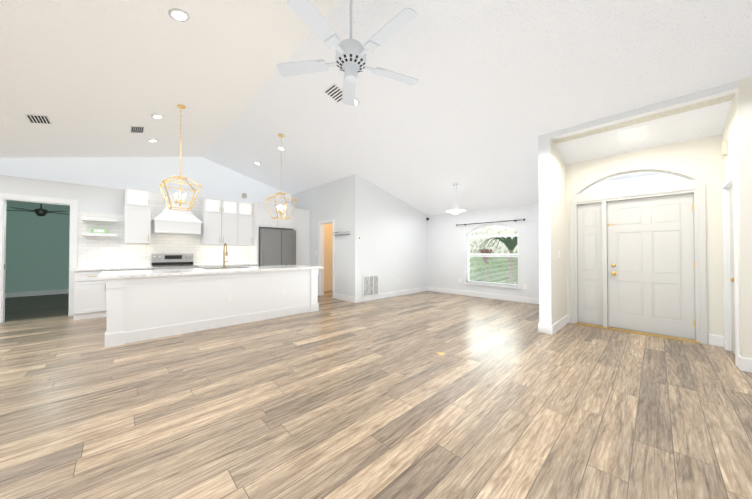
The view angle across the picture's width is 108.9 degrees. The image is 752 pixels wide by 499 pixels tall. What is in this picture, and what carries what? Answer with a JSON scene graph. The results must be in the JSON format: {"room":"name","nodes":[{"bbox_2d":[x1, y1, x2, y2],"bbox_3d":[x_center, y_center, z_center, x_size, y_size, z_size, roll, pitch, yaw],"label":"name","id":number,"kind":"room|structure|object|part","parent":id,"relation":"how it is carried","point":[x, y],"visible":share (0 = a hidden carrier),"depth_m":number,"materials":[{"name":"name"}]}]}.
{"room":"living room","nodes":[
{"label":"living room","id":0,"kind":"room"},
{"bbox_2d":[5,208,69,292],"bbox_3d":[-9.168,0.091,8.195,5.700,2.450,0.100,1,-1,-44],"label":"wall","id":1,"kind":"structure","parent":0,"point":[37,253],"depth_m":7.62,"materials":[{"name":"teal paint"}]},
{"bbox_2d":[5,289,68,297],"bbox_3d":[-9.128,1.250,8.141,5.500,0.130,0.015,1,-1,-44],"label":"baseboard","id":2,"kind":"structure","parent":1,"relation":"attached to","point":[35,293],"depth_m":7.64,"materials":[{"name":"white wood"}]},
{"bbox_2d":[6,201,69,211],"bbox_3d":[-7.703,-1.149,6.683,5.700,0.015,4.330,1,-1,-44],"label":"ceiling","id":3,"kind":"structure","parent":0,"point":[33,206],"depth_m":7.11,"materials":[{"name":"teal paint"}]},
{"bbox_2d":[7,203,69,215],"bbox_3d":[-8.067,-0.969,6.465,1.209,0.350,1.182,1,-1,-44],"label":"ceiling fan","id":4,"kind":"object","parent":3,"relation":"hanging from","point":[40,211],"visible":0.94,"depth_m":6.38,"materials":[{"name":"grey metal"}]},
{"bbox_2d":[0,175,201,319],"bbox_3d":[-5.335,0.002,5.859,8.195,2.575,0.120,1,-1,-44],"label":"wall","id":5,"kind":"structure","parent":0,"point":[98,199],"depth_m":5.26,"materials":[{"name":"white paint"}]},
{"bbox_2d":[0,193,77,322],"bbox_3d":[-6.248,0.153,4.981,0.976,2.255,0.160,1,-1,-44],"label":"door frame","id":6,"kind":"structure","parent":5,"relation":"attached to","point":[73,232],"depth_m":4.99,"materials":[{"name":"white wood"}]},
{"bbox_2d":[81,217,116,236],"bbox_3d":[-5.546,-0.444,5.402,0.490,0.358,0.246,1,-1,-44],"label":"floating shelf","id":7,"kind":"object","parent":5,"relation":"attached to","point":[99,232],"visible":1,"depth_m":5.33,"materials":[{"name":"white wood"}]},
{"bbox_2d":[124,188,150,243],"bbox_3d":[-5.109,-0.701,5.761,0.415,1.140,0.337,1,-1,-44],"label":"upper cabinet","id":8,"kind":"object","parent":5,"relation":"attached to","point":[137,202],"depth_m":5.64,"materials":[{"name":"white wood"}]},
{"bbox_2d":[78,193,248,267],"bbox_3d":[-4.691,-0.449,6.393,3.214,1.630,0.008,1,-1,-44],"label":"tile backsplash","id":9,"kind":"structure","parent":5,"relation":"attached to","point":[118,251],"depth_m":5.97,"materials":[{"name":"white tile"}]},
{"bbox_2d":[137,252,141,257],"bbox_3d":[-5.190,0.120,5.898,0.075,0.116,0.005,1,-1,-44],"label":"outlet","id":10,"kind":"object","parent":9,"relation":"attached to","point":[139,254],"depth_m":5.90,"materials":[{"name":"white plastic"}]},
{"bbox_2d":[151,193,202,234],"bbox_3d":[-4.557,-0.814,6.174,0.910,0.905,0.508,1,-1,-44],"label":"range hood","id":11,"kind":"object","parent":5,"relation":"attached to","point":[168,221],"visible":0.98,"depth_m":6.06,"materials":[{"name":"white wood"}]},
{"bbox_2d":[200,197,239,243],"bbox_3d":[-3.980,-0.689,6.845,0.764,1.140,0.337,1,-1,-44],"label":"upper cabinet","id":12,"kind":"object","parent":5,"relation":"attached to","point":[228,222],"depth_m":6.70,"materials":[{"name":"white wood"}]},
{"bbox_2d":[240,202,252,243],"bbox_3d":[-3.567,-0.685,7.241,0.382,1.140,0.337,1,-1,-44],"label":"upper cabinet","id":13,"kind":"object","parent":5,"relation":"attached to","point":[246,209],"depth_m":7.14,"materials":[{"name":"white wood"}]},
{"bbox_2d":[0,157,290,205],"bbox_3d":[-5.757,-1.858,6.320,8.195,1.395,0.120,1,-1,-44],"label":"wall","id":14,"kind":"structure","parent":0,"point":[211,178],"depth_m":6.50,"materials":[{"name":"white paint"}]},
{"bbox_2d":[0,0,338,157],"bbox_3d":[-2.550,-1.913,0.888,5.700,1.545,12.560,1,-1,-44],"label":"ceiling","id":15,"kind":"structure","parent":0,"point":[94,78],"depth_m":3.27,"materials":[{"name":"white paint"}]},
{"bbox_2d":[24,114,51,123],"bbox_3d":[-4.946,-1.911,3.944,0.215,0.061,0.360,1,-1,-44],"label":"ceiling vent","id":16,"kind":"object","parent":15,"relation":"in","point":[32,118],"depth_m":3.93,"materials":[{"name":"white metal"}]},
{"bbox_2d":[130,126,144,132],"bbox_3d":[-4.326,-2.173,4.871,0.196,0.056,0.360,1,-1,-44],"label":"ceiling vent","id":17,"kind":"object","parent":15,"relation":"in","point":[133,129],"depth_m":4.85,"materials":[{"name":"white metal"}]},
{"bbox_2d":[151,114,163,118],"bbox_3d":[-3.672,-2.235,4.518,0.168,0.047,0.165,0,-1,37],"label":"recessed light","id":18,"kind":"object","parent":15,"relation":"in","point":[157,116],"depth_m":4.50,"materials":[{"name":"white"}]},
{"bbox_2d":[168,8,189,21],"bbox_3d":[-1.885,-2.242,2.573,0.168,0.047,0.165,0,-1,37],"label":"recessed light","id":19,"kind":"object","parent":15,"relation":"in","point":[177,14],"depth_m":2.56,"materials":[{"name":"white"}]},
{"bbox_2d":[159,104,200,210],"bbox_3d":[-3.129,-1.472,4.305,0.486,1.661,0.486,1,-1,-44],"label":"pendant lantern","id":20,"kind":"object","parent":15,"relation":"hanging from","point":[180,106],"visible":1,"depth_m":4.30,"materials":[{"name":"gold metal"}]},
{"bbox_2d":[291,174,358,296],"bbox_3d":[-1.632,-0.291,7.836,0.120,3.206,3.380,1,-1,-44],"label":"wall","id":21,"kind":"structure","parent":0,"point":[337,200],"depth_m":7.01,"materials":[{"name":"white paint"}]},
{"bbox_2d":[318,219,334,297],"bbox_3d":[-1.343,0.246,7.514,0.140,2.125,0.793,1,-1,-44],"label":"door frame","id":22,"kind":"structure","parent":21,"relation":"attached to","point":[321,256],"depth_m":7.71,"materials":[{"name":"white wood"}]},
{"bbox_2d":[333,231,349,235],"bbox_3d":[-0.901,-0.400,6.917,0.096,0.109,0.640,1,-1,-44],"label":"rail","id":23,"kind":"object","parent":21,"relation":"attached to","point":[344,234],"visible":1,"depth_m":6.81,"materials":[{"name":"silver metal"}]},
{"bbox_2d":[334,293,353,301],"bbox_3d":[-0.812,1.234,6.863,0.020,0.135,0.854,1,-1,-44],"label":"baseboard","id":24,"kind":"structure","parent":21,"relation":"attached to","point":[337,296],"depth_m":6.84,"materials":[{"name":"white wood"}]},
{"bbox_2d":[354,286,427,302],"bbox_3d":[0.566,1.241,7.575,2.995,0.135,0.024,1,-1,-44],"label":"baseboard","id":25,"kind":"structure","parent":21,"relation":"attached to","point":[402,292],"depth_m":7.42,"materials":[{"name":"white wood"}]},
{"bbox_2d":[324,223,332,290],"bbox_3d":[-1.004,0.015,8.095,1.150,2.600,2.650,1,-1,-44],"label":"wall","id":26,"kind":"structure","parent":0,"point":[328,257],"depth_m":8.60,"materials":[{"name":"beige paint"}]},
{"bbox_2d":[0,290,751,498],"bbox_3d":[-1.727,1.312,4.234,11.370,0.080,16.300,1,-1,-44],"label":"floor","id":27,"kind":"structure","parent":0,"point":[332,398],"depth_m":2.11,"materials":[{"name":"brown wood"}]},
{"bbox_2d":[73,267,112,319],"bbox_3d":[-5.463,0.818,5.194,0.480,0.930,0.643,1,-1,-44],"label":"base cabinet","id":28,"kind":"object","parent":27,"relation":"on","point":[90,295],"depth_m":4.96,"materials":[{"name":"white wood"}]},
{"bbox_2d":[113,266,152,270],"bbox_3d":[-5.060,0.822,5.581,0.637,0.930,0.643,1,-1,-44],"label":"base cabinet","id":29,"kind":"object","parent":27,"relation":"on","point":[150,267],"depth_m":5.35,"materials":[{"name":"white"}]},
{"bbox_2d":[151,254,198,269],"bbox_3d":[-4.502,0.684,6.032,0.785,1.175,0.741,1,-1,-44],"label":"range","id":30,"kind":"object","parent":27,"relation":"on","point":[170,261],"visible":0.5,"depth_m":6.18,"materials":[{"name":"silver metal"}]},
{"bbox_2d":[194,264,220,267],"bbox_3d":[-4.104,0.832,6.499,0.433,0.930,0.643,1,-1,-44],"label":"base cabinet","id":31,"kind":"object","parent":27,"relation":"on","point":[200,265],"depth_m":6.33,"materials":[{"name":"white wood"}]},
{"bbox_2d":[105,267,317,347],"bbox_3d":[-2.717,0.835,4.938,3.160,0.892,1.080,1,-1,-44],"label":"kitchen island","id":32,"kind":"object","parent":27,"relation":"on","point":[142,305],"depth_m":4.21,"materials":[{"name":"white paint"},{"name":"painted wood"}]},
{"bbox_2d":[98,265,313,278],"bbox_3d":[-2.712,0.370,4.952,3.310,0.040,1.154,1,-1,-44],"label":"island countertop","id":33,"kind":"structure","parent":32,"relation":"on","point":[215,270],"depth_m":4.30,"materials":[{"name":"white stone"}]},
{"bbox_2d":[221,263,240,266],"bbox_3d":[-3.792,0.835,6.798,0.430,0.930,0.643,1,-1,-44],"label":"base cabinet","id":34,"kind":"object","parent":27,"relation":"on","point":[233,264],"depth_m":6.64,"materials":[{"name":"white wood"}]},
{"bbox_2d":[241,263,256,266],"bbox_3d":[-3.481,0.839,7.097,0.433,0.930,0.643,1,-1,-44],"label":"base cabinet","id":35,"kind":"object","parent":27,"relation":"on","point":[242,264],"depth_m":6.94,"materials":[{"name":"white wood"}]},
{"bbox_2d":[259,228,295,265],"bbox_3d":[-2.871,0.376,7.538,0.960,1.835,0.796,1,-1,-44],"label":"fridge","id":36,"kind":"object","parent":27,"relation":"on","point":[277,246],"visible":0.44,"depth_m":7.21,"materials":[{"name":"silver metal"}]},
{"bbox_2d":[249,202,309,265],"bbox_3d":[-2.752,0.030,7.786,1.552,2.562,0.672,1,-1,-44],"label":"refrigerator cabinet","id":37,"kind":"object","parent":27,"relation":"on","point":[298,221],"visible":0.5,"depth_m":7.56,"materials":[{"name":"white wood"}]},
{"bbox_2d":[359,176,427,297],"bbox_3d":[0.632,-0.278,7.725,2.995,3.176,0.156,1,-1,-44],"label":"wall","id":38,"kind":"structure","parent":0,"point":[393,240],"depth_m":7.39,"materials":[{"name":"white paint"}]},
{"bbox_3d":[-0.126,0.921,6.888,0.550,0.560,0.018,1,-1,-44],"label":"return air vent grille","id":39,"kind":"part","parent":38,"relation":"part of","materials":[{"name":"white metal"}]},
{"bbox_2d":[202,0,751,215],"bbox_3d":[1.624,-1.847,4.893,5.870,1.588,12.560,1,-1,-44],"label":"ceiling","id":40,"kind":"structure","parent":0,"point":[487,99],"depth_m":3.52,"materials":[{"name":"white paint"}]},
{"bbox_2d":[265,134,297,219],"bbox_3d":[-1.926,-1.476,5.460,0.486,1.694,0.486,1,-1,-44],"label":"pendant lantern","id":41,"kind":"object","parent":40,"relation":"hanging from","point":[281,193],"visible":1,"depth_m":5.45,"materials":[{"name":"gold metal"}]},
{"bbox_2d":[323,83,342,102],"bbox_3d":[-0.598,-2.342,4.038,0.274,0.076,0.300,1,-1,-44],"label":"ceiling vent","id":42,"kind":"object","parent":40,"relation":"in","point":[334,91],"depth_m":4.02,"materials":[{"name":"white metal"}]},
{"bbox_2d":[276,0,418,105],"bbox_3d":[-0.200,-2.085,2.558,1.470,0.914,1.410,1,-1,-44],"label":"ceiling fan","id":43,"kind":"object","parent":40,"relation":"hanging from","point":[350,58],"visible":1,"depth_m":2.48,"materials":[{"name":"white"}]},
{"bbox_2d":[446,183,464,213],"bbox_3d":[1.831,-1.163,6.193,0.430,0.692,0.430,1,-1,-44],"label":"light","id":44,"kind":"object","parent":40,"relation":"hanging from","point":[455,211],"visible":1,"depth_m":6.12,"materials":[{"name":"silver metal"}]},
{"bbox_2d":[427,203,538,298],"bbox_3d":[3.057,0.052,7.301,0.160,2.508,4.120,1,-1,-44],"label":"wall","id":45,"kind":"structure","parent":0,"point":[447,250],"depth_m":7.57,"materials":[{"name":"white paint"}]},
{"bbox_2d":[428,287,538,303],"bbox_3d":[2.981,1.238,7.242,0.020,0.135,3.840,1,-1,-44],"label":"baseboard","id":46,"kind":"structure","parent":45,"relation":"attached to","point":[452,291],"depth_m":7.22,"materials":[{"name":"white wood"}]},
{"bbox_2d":[456,219,524,225],"bbox_3d":[2.989,-0.716,7.181,0.111,0.060,1.843,1,-1,-44],"label":"curtain rod","id":47,"kind":"object","parent":45,"relation":"attached to","point":[490,222],"visible":1,"depth_m":7.08,"materials":[{"name":"grey metal"}]},
{"bbox_2d":[464,224,519,288],"bbox_3d":[3.087,0.147,7.225,0.190,1.665,1.490,1,-1,-44],"label":"window","id":48,"kind":"structure","parent":45,"relation":"in","point":[503,285],"depth_m":7.26,"materials":[{"name":"white"}]},
{"bbox_2d":[468,255,517,283],"bbox_3d":[3.100,0.519,7.234,0.048,0.717,1.310,1,-1,-44],"label":"window blind slats","id":49,"kind":"structure","parent":48,"relation":"attached to","point":[492,269],"depth_m":7.21,"materials":[{"name":"white plastic"}]},
{"bbox_2d":[538,133,566,324],"bbox_3d":[3.487,-0.261,4.973,2.547,3.082,0.160,1,-1,-44],"label":"wall","id":50,"kind":"structure","parent":0,"point":[552,241],"depth_m":4.13,"materials":[{"name":"white paint"}]},
{"bbox_2d":[538,323,549,332],"bbox_3d":[3.402,1.213,4.983,2.493,0.135,0.044,1,-1,-44],"label":"baseboard","id":51,"kind":"structure","parent":50,"relation":"attached to","point":[542,328],"depth_m":4.09,"materials":[{"name":"white wood"}]},
{"bbox_2d":[550,315,569,334],"bbox_3d":[2.997,1.206,4.347,1.027,0.135,0.040,1,-1,-44],"label":"baseboard","id":52,"kind":"structure","parent":50,"relation":"attached to","point":[559,324],"depth_m":4.29,"materials":[{"name":"white wood"}]},
{"bbox_2d":[550,81,737,139],"bbox_3d":[3.256,-1.752,3.478,0.120,0.132,1.700,1,-1,-44],"label":"wall","id":53,"kind":"structure","parent":0,"point":[702,95],"depth_m":3.29,"materials":[{"name":"white paint"}]},
{"bbox_2d":[553,93,734,143],"bbox_3d":[3.718,-1.732,3.838,1.047,0.100,1.820,1,-1,-44],"label":"ceiling","id":54,"kind":"structure","parent":0,"point":[714,101],"depth_m":3.44,"materials":[{"name":"beige paint"}]},
{"bbox_2d":[617,125,646,139],"bbox_3d":[3.626,-1.635,3.804,0.301,0.095,0.301,1,-1,-44],"label":"light","id":55,"kind":"object","parent":54,"relation":"attached to","point":[632,133],"visible":1,"depth_m":3.74,"materials":[{"name":"white"}]},
{"bbox_2d":[566,134,723,343],"bbox_3d":[4.038,-0.354,4.130,0.160,3.250,1.820,1,-1,-44],"label":"wall","id":56,"kind":"structure","parent":0,"point":[701,158],"depth_m":3.65,"materials":[{"name":"white paint"}]},
{"bbox_2d":[577,202,602,325],"bbox_3d":[3.624,0.238,4.551,0.045,2.028,0.330,1,-1,-44],"label":"sidelight panel","id":57,"kind":"object","parent":56,"relation":"attached to","point":[590,292],"visible":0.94,"depth_m":4.53,"materials":[{"name":"white wood"}]},
{"bbox_2d":[572,166,700,197],"bbox_3d":[3.944,-1.079,4.189,0.126,0.380,1.437,1,-1,-44],"label":"window","id":58,"kind":"structure","parent":56,"relation":"in","point":[697,180],"depth_m":4.09,"materials":[{"name":"white wood"}]},
{"bbox_2d":[569,183,707,343],"bbox_3d":[3.949,0.192,4.189,0.162,2.162,1.506,1,-1,-44],"label":"door frame","id":59,"kind":"structure","parent":56,"relation":"attached to","point":[700,269],"depth_m":3.97,"materials":[{"name":"white painted wood"}]},
{"bbox_2d":[607,193,694,338],"bbox_3d":[4.074,0.232,4.029,0.120,2.028,0.916,1,-1,-44],"label":"front door","id":60,"kind":"structure","parent":56,"relation":"in","point":[651,265],"depth_m":4.01,"materials":[{"name":"white wood"}]},
{"bbox_2d":[722,77,751,358],"bbox_3d":[4.242,-0.365,3.148,1.107,3.250,0.120,1,-1,-44],"label":"wall","id":61,"kind":"structure","parent":0,"point":[737,133],"depth_m":2.79,"materials":[{"name":"white paint"}]},
{"bbox_2d":[721,141,727,156],"bbox_3d":[4.284,-1.238,3.306,0.120,0.160,0.034,1,-1,-44],"label":"alarm box","id":62,"kind":"object","parent":61,"relation":"attached to","point":[724,151],"visible":0.98,"depth_m":3.27,"materials":[{"name":"beige plastic"}]},
{"bbox_2d":[722,171,738,365],"bbox_3d":[4.201,0.207,3.116,0.776,2.105,0.140,1,-1,-44],"label":"trim","id":63,"kind":"structure","parent":61,"relation":"attached to","point":[729,181],"depth_m":3.35,"materials":[{"name":"white wood"}]},
{"bbox_2d":[729,185,734,353],"bbox_3d":[4.175,0.240,3.143,0.620,2.020,0.105,1,-1,-44],"label":"closet door","id":64,"kind":"structure","parent":61,"relation":"in","point":[732,270],"depth_m":3.24,"materials":[{"name":"white wood"}]},
{"bbox_2d":[738,356,751,372],"bbox_3d":[4.848,1.177,1.691,0.020,0.135,3.070,1,-1,-44],"label":"baseboard","id":65,"kind":"structure","parent":61,"relation":"attached to","point":[744,364],"depth_m":2.77,"materials":[{"name":"white wood"}]},
{"label":"outside","id":66,"kind":"structure","parent":0,"visible":0},
{"bbox_2d":[469,226,517,284],"bbox_3d":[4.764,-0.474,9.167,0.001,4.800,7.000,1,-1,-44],"label":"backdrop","id":67,"kind":"structure","parent":66,"point":[480,241],"depth_m":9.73,"materials":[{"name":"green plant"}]},
{"bbox_2d":[479,237,517,283],"bbox_3d":[4.229,0.614,8.433,1.979,2.014,1.899,1,-1,-44],"label":"palm tree","id":68,"kind":"object","parent":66,"point":[510,246],"depth_m":8.35,"materials":[{"name":"green plant"}]},
{"bbox_2d":[582,173,693,235],"bbox_3d":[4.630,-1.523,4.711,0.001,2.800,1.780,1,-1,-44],"label":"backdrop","id":69,"kind":"structure","parent":66,"point":[604,186],"depth_m":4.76,"materials":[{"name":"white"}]}
]}

